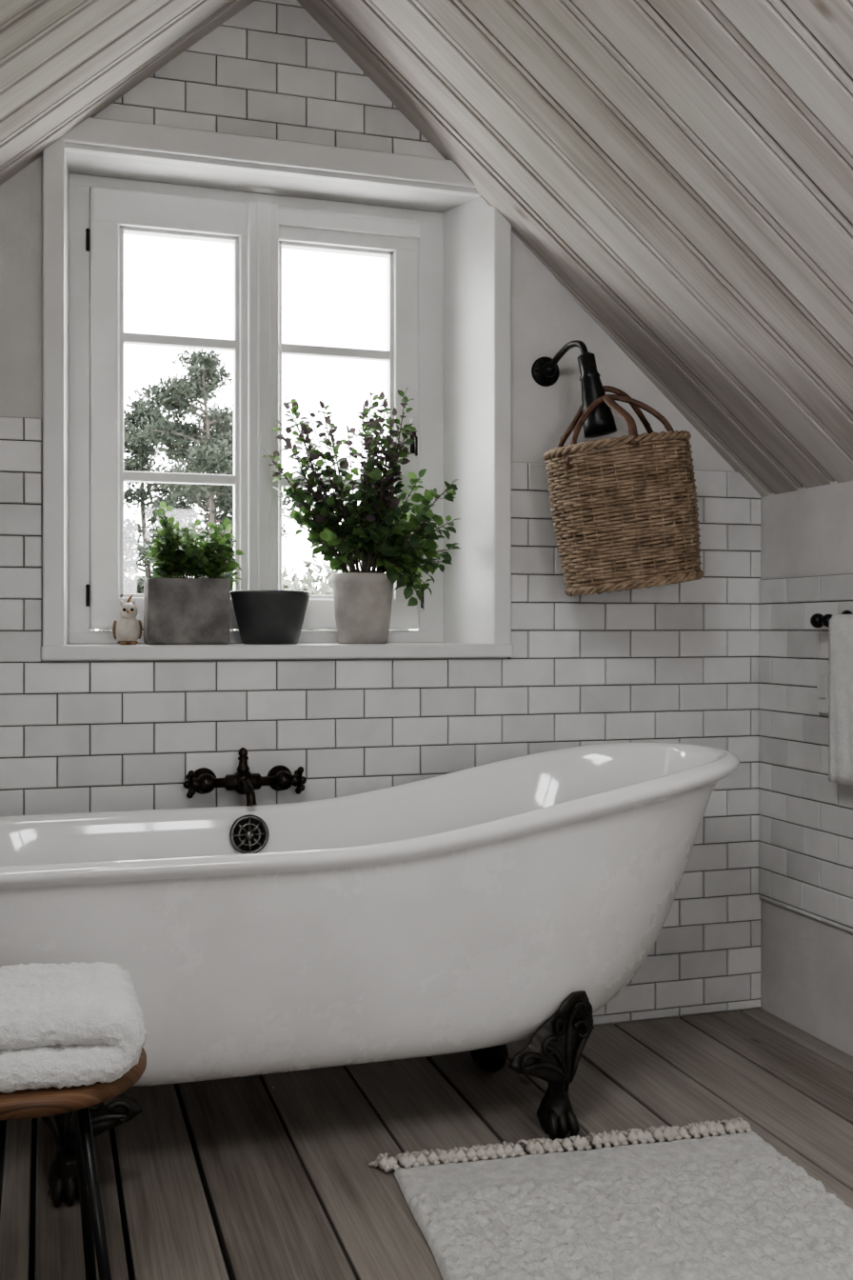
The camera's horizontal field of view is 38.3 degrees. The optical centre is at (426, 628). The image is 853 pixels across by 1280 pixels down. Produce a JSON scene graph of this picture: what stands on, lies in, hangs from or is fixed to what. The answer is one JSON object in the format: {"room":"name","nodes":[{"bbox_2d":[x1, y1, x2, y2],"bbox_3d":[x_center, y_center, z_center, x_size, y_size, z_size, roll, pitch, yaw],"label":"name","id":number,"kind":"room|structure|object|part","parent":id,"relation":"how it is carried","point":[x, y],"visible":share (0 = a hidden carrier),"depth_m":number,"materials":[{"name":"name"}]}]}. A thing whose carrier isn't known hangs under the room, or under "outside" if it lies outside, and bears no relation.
{"room":"bathroom","nodes":[
{"label":"bathroom","id":0,"kind":"room"},
{"bbox_2d":[143,577,230,644],"bbox_3d":[-0.605,-0.043,3.095,0.200,0.166,0.144,0,0,-17],"label":"stone planter","id":1,"kind":"object","parent":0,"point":[178,610],"depth_m":3.03,"materials":[{"name":"concrete"}]},
{"bbox_2d":[0,0,761,1025],"bbox_3d":[-0.423,-0.345,3.263,2.973,2.950,0.372,0,0,-17],"label":"wall","id":2,"kind":"structure","parent":0,"point":[680,662],"depth_m":3.18,"materials":[{"name":"white tile"}]},
{"bbox_2d":[182,747,306,806],"bbox_3d":[-0.436,0.358,2.982,0.302,0.133,0.158,0,0,-17],"label":"faucet","id":3,"kind":"object","parent":2,"relation":"attached to","point":[203,780],"visible":1,"depth_m":2.99,"materials":[{"name":"black metal"}]},
{"bbox_2d":[85,228,423,608],"bbox_3d":[-0.430,-0.534,3.228,0.897,0.956,0.040,0,0,-17],"label":"hinges and latch","id":4,"kind":"object","parent":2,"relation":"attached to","point":[414,446],"visible":0.84,"depth_m":3.11,"materials":[{"name":"black metal"}]},
{"bbox_2d":[68,173,443,644],"bbox_3d":[-0.439,-0.559,3.296,1.006,1.198,0.144,0,0,-17],"label":"frame","id":5,"kind":"object","parent":2,"relation":"attached to","point":[258,226],"visible":0.73,"depth_m":3.23,"materials":[{"name":"white paint"}]},
{"bbox_2d":[42,117,511,645],"bbox_3d":[-0.346,-0.586,3.094,1.186,1.272,0.040,0,0,-17],"label":"window frame","id":6,"kind":"structure","parent":2,"relation":"attached to","point":[95,136],"depth_m":3.02,"materials":[{"name":"white paint"}]},
{"bbox_2d":[40,642,513,660],"bbox_3d":[-0.388,0.058,3.230,1.192,0.036,0.336,0,0,-17],"label":"sill","id":7,"kind":"structure","parent":2,"relation":"attached to","point":[336,650],"depth_m":3.06,"materials":[{"name":"white paint"}]},
{"bbox_2d":[112,594,142,644],"bbox_3d":[-0.734,-0.022,3.015,0.072,0.126,0.063,0,0,-17],"label":"owl figurine","id":8,"kind":"object","parent":7,"relation":"on","point":[127,630],"visible":0.95,"depth_m":3.00,"materials":[{"name":"beige ceramic"}]},
{"bbox_2d":[143,500,244,644],"bbox_3d":[-0.585,-0.141,3.091,0.250,0.362,0.172,0,0,-17],"label":"potted plant","id":9,"kind":"object","parent":7,"relation":"on","point":[178,610],"visible":1,"depth_m":3.04,"materials":[{"name":"concrete"}]},
{"bbox_2d":[230,589,311,644],"bbox_3d":[-0.401,-0.028,3.159,0.208,0.136,0.208,0,0,-17],"label":"plant pot","id":10,"kind":"object","parent":7,"relation":"on","point":[263,617],"visible":0.99,"depth_m":3.08,"materials":[{"name":"ceramic"}]},
{"bbox_2d":[261,383,461,643],"bbox_3d":[-0.150,-0.304,3.186,0.551,0.688,0.237,0,0,-25],"label":"plant","id":11,"kind":"object","parent":7,"relation":"on","point":[371,532],"visible":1,"depth_m":3.16,"materials":[{"name":"green plant"}]},
{"bbox_3d":[-0.167,-0.051,3.216,0.168,0.183,0.168,0,0,-17],"label":"stoneware pot","id":12,"kind":"part","parent":11,"relation":"part of","materials":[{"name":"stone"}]},
{"bbox_2d":[64,152,492,644],"bbox_3d":[-0.388,-0.559,3.254,1.155,1.202,0.350,0,0,-17],"label":"reveals","id":13,"kind":"object","parent":2,"relation":"attached to","point":[468,227],"visible":0.53,"depth_m":3.32,"materials":[{"name":"white paint"}]},
{"bbox_2d":[531,340,617,438],"bbox_3d":[0.385,-0.614,3.201,0.093,0.254,0.279,0,0,-34],"label":"wall lamp","id":14,"kind":"object","parent":2,"relation":"attached to","point":[545,370],"visible":0.99,"depth_m":3.11,"materials":[{"name":"black metal"}]},
{"bbox_2d":[542,385,703,596],"bbox_3d":[0.504,-0.353,3.133,0.412,0.543,0.342,0,0,-12],"label":"wicker basket","id":15,"kind":"object","parent":2,"relation":"hanging from","point":[605,525],"visible":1,"depth_m":3.00,"materials":[{"name":"brown wicker"}]},
{"bbox_2d":[0,0,852,497],"bbox_3d":[0.328,-1.023,0.711,3.058,1.480,4.976,0,0,-17],"label":"ceiling","id":16,"kind":"structure","parent":0,"point":[683,170],"depth_m":2.73,"materials":[{"name":"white wood"}]},
{"bbox_2d":[0,1007,852,1279],"bbox_3d":[0.323,1.140,0.869,2.973,0.120,4.867,0,0,-17],"label":"floor","id":17,"kind":"structure","parent":0,"point":[270,1176],"depth_m":2.60,"materials":[{"name":"brown wood"}]},
{"bbox_2d":[0,1047,146,1279],"bbox_3d":[-0.576,0.856,1.798,0.324,0.452,0.369,0,0,-17],"label":"wooden stool","id":18,"kind":"object","parent":17,"relation":"on","point":[26,1104],"visible":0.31,"depth_m":1.70,"materials":[{"name":"brown wood"}]},
{"bbox_3d":[-0.576,0.646,1.800,0.324,0.032,0.324,0,0,-17],"label":"seat","id":19,"kind":"part","parent":18,"relation":"part of","materials":[{"name":"brown wood"}]},
{"bbox_2d":[0,961,147,1093],"bbox_3d":[-0.633,0.571,1.762,0.440,0.116,0.274,0,0,-17],"label":"folded towel","id":20,"kind":"object","parent":18,"relation":"on","point":[62,1025],"visible":1,"depth_m":1.69,"materials":[{"name":"white fabric"}]},
{"bbox_2d":[0,741,739,1207],"bbox_3d":[-0.227,0.683,2.686,1.969,0.794,0.660,0,0,-17],"label":"clawfoot bathtub","id":21,"kind":"object","parent":17,"relation":"on","point":[481,910],"visible":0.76,"depth_m":2.48,"materials":[{"name":"ceramic"}]},
{"bbox_2d":[367,1117,852,1279],"bbox_3d":[0.434,1.064,1.939,0.829,0.029,1.315,0,0,-13],"label":"bath rug","id":22,"kind":"object","parent":17,"relation":"on","point":[730,1206],"visible":1,"depth_m":2.25,"materials":[{"name":"beige fabric"}]},
{"bbox_2d":[760,480,852,1057],"bbox_3d":[1.713,0.155,1.249,0.132,1.950,4.767,0,0,-17],"label":"wall","id":23,"kind":"structure","parent":0,"point":[807,818],"depth_m":3.30,"materials":[{"name":"white tile"}]},
{"bbox_2d":[817,660,829,714],"bbox_3d":[1.032,0.152,3.176,0.026,0.135,0.060,0,0,-17],"label":"light switch","id":24,"kind":"object","parent":23,"relation":"attached to","point":[823,667],"visible":0.7,"depth_m":3.17,"materials":[{"name":"white plastic"}]},
{"bbox_2d":[810,610,852,628],"bbox_3d":[1.112,-0.020,2.834,0.076,0.052,0.678,0,0,-17],"label":"towel rail","id":25,"kind":"object","parent":23,"relation":"attached to","point":[817,620],"visible":0.62,"depth_m":3.12,"materials":[{"name":"black metal"}]},
{"bbox_2d":[828,614,852,785],"bbox_3d":[1.080,0.172,2.863,0.039,0.416,0.421,0,0,-17],"label":"hand towel","id":26,"kind":"object","parent":25,"relation":"hanging from","point":[840,626],"visible":1,"depth_m":3.01,"materials":[{"name":"white fabric"}]},
{"label":"outside","id":27,"kind":"structure","parent":0,"visible":0},
{"bbox_3d":[-9.484,5.180,64.078,140.000,0.200,112.000,0,0,-17],"label":"ground","id":28,"kind":"structure","parent":27,"visible":0},
{"bbox_2d":[106,395,207,630],"bbox_3d":[-7.227,-0.503,31.925,3.763,11.186,3.830,0,0,-17],"label":"pine tree","id":29,"kind":"object","parent":28,"relation":"on","point":[140,453],"visible":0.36,"depth_m":31.86,"materials":[{"name":"green plant"}]},
{"bbox_2d":[123,348,294,591],"bbox_3d":[-5.416,-0.853,29.757,4.106,11.894,4.949,0,0,-17],"label":"pine tree","id":30,"kind":"object","parent":28,"relation":"on","point":[178,398],"visible":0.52,"depth_m":29.27,"materials":[{"name":"green plant"}]},
{"bbox_2d":[159,401,296,630],"bbox_3d":[-6.095,-0.938,37.563,4.335,12.064,4.709,0,0,10],"label":"pine tree","id":31,"kind":"object","parent":28,"relation":"on","point":[227,430],"visible":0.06,"depth_m":37.56,"materials":[{"name":"green plant"}]},
{"bbox_2d":[90,545,409,630],"bbox_3d":[-5.087,1.226,46.689,37.677,9.594,12.254,0,0,-17],"label":"hedgerow","id":32,"kind":"object","parent":28,"relation":"on","point":[326,589],"visible":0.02,"depth_m":44.17,"materials":[{"name":"green plant"}]}
]}

